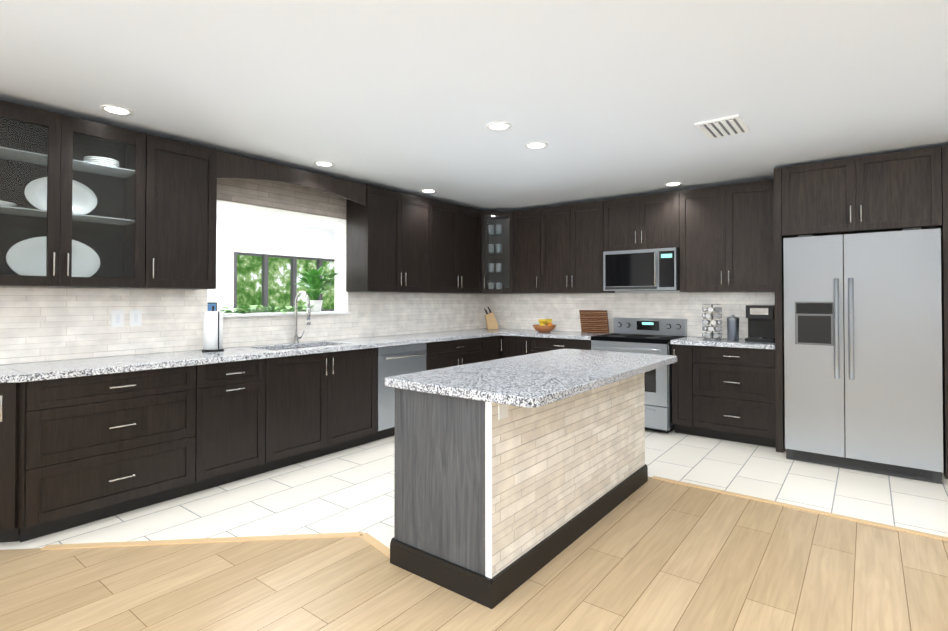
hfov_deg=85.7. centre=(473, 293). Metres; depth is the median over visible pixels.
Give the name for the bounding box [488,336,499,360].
base cabinet
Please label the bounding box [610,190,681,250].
upper cabinet
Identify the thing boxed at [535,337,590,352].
base cabinet
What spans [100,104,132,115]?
recessed light
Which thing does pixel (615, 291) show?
wall
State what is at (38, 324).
backsplash
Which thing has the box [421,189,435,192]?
recessed light
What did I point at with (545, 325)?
fruit bowl
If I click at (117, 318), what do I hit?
electrical outlet plate
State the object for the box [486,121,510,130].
recessed light
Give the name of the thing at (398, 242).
upper cabinet
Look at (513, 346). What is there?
base cabinet
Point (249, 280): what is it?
backdrop
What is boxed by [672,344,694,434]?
base cabinet
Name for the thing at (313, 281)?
potted plant
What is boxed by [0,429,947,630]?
floor
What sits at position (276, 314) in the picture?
trim
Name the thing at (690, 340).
countertop
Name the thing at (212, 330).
paper towel holder
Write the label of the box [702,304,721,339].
spice rack
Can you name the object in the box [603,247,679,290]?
microwave
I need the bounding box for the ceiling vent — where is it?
[695,114,749,138]
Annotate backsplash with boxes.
[0,178,487,364]
[488,292,774,338]
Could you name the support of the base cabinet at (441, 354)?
on the floor
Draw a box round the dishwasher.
[370,343,425,441]
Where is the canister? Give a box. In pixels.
[727,315,738,340]
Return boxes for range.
[591,317,686,432]
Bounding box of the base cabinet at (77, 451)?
[20,364,207,542]
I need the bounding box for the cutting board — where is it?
[579,310,608,333]
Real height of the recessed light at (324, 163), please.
0.006 m
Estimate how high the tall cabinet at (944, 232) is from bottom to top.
2.430 m
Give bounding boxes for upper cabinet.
[0,100,145,287]
[131,134,218,288]
[343,183,434,292]
[435,200,480,292]
[464,211,523,293]
[514,207,545,293]
[546,199,614,292]
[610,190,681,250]
[676,179,774,291]
[778,145,945,240]
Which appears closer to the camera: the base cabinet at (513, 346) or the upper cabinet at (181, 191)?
the upper cabinet at (181, 191)
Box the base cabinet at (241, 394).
[208,358,275,488]
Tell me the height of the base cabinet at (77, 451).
0.870 m
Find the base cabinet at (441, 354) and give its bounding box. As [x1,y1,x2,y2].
[426,337,487,370]
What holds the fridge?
on the floor
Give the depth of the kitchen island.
2.42 m
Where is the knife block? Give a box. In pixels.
[484,307,497,328]
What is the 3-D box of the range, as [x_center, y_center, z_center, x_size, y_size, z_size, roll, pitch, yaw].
[1.727,0.822,5.373,0.786,1.095,0.744,-1,-1,38]
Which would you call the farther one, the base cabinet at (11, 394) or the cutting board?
the cutting board
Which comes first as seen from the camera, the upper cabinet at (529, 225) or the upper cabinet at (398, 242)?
the upper cabinet at (398, 242)
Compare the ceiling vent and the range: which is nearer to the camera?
the ceiling vent
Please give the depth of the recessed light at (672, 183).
5.09 m
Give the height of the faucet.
0.465 m
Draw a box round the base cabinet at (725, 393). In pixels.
[695,345,775,447]
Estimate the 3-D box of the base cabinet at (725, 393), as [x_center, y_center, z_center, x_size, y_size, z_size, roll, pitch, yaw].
[2.498,0.929,4.880,0.739,0.870,0.618,-1,-1,38]
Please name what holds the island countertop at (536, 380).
on the kitchen island
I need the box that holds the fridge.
[783,228,942,483]
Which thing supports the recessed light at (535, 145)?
in the ceiling
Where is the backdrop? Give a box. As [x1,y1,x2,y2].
[237,255,334,310]
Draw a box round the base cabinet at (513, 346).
[503,336,534,357]
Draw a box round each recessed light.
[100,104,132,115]
[314,161,333,166]
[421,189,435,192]
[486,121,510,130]
[525,142,547,148]
[664,182,681,185]
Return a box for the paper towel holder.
[202,306,223,351]
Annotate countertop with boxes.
[0,328,507,382]
[384,349,676,407]
[504,329,611,339]
[670,336,774,349]
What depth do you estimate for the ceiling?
2.74 m
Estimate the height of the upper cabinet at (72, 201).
1.030 m
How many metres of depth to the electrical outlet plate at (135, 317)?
3.62 m
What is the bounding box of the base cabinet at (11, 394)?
[0,382,23,541]
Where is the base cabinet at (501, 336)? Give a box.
[500,335,502,358]
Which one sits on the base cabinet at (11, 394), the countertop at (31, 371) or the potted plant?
the countertop at (31, 371)
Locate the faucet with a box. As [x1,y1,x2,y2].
[292,291,310,342]
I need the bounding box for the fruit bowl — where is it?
[533,319,555,332]
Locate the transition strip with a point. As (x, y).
(376, 543)
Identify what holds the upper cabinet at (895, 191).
attached to the wall at (615, 291)
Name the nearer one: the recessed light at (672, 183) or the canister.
the canister
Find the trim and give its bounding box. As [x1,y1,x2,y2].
[223,311,349,316]
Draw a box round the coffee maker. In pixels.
[745,305,774,342]
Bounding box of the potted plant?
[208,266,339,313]
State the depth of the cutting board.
5.95 m
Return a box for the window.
[208,205,334,312]
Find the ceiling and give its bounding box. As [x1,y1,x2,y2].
[0,0,947,211]
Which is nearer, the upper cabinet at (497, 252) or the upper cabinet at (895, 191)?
the upper cabinet at (895, 191)
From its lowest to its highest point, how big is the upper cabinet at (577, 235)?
1.030 m
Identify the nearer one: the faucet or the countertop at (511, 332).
the faucet
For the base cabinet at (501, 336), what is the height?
0.870 m
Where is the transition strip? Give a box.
[41,476,947,557]
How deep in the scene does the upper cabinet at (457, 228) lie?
5.98 m
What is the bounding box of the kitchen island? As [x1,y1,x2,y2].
[390,373,647,608]
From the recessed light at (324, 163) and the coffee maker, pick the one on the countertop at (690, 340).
the coffee maker
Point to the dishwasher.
(399, 360)
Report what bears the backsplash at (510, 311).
attached to the wall at (615, 291)
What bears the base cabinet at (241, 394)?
on the floor
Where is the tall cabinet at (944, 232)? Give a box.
[941,145,947,478]
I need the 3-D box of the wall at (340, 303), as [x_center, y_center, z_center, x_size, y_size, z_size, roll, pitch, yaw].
[-2.674,0.116,3.460,0.200,2.460,9.600,-1,-1,38]
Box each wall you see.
[1,200,482,364]
[489,291,774,338]
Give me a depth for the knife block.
6.65 m
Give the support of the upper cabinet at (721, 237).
attached to the wall at (615, 291)
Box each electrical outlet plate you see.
[111,310,123,326]
[129,310,141,325]

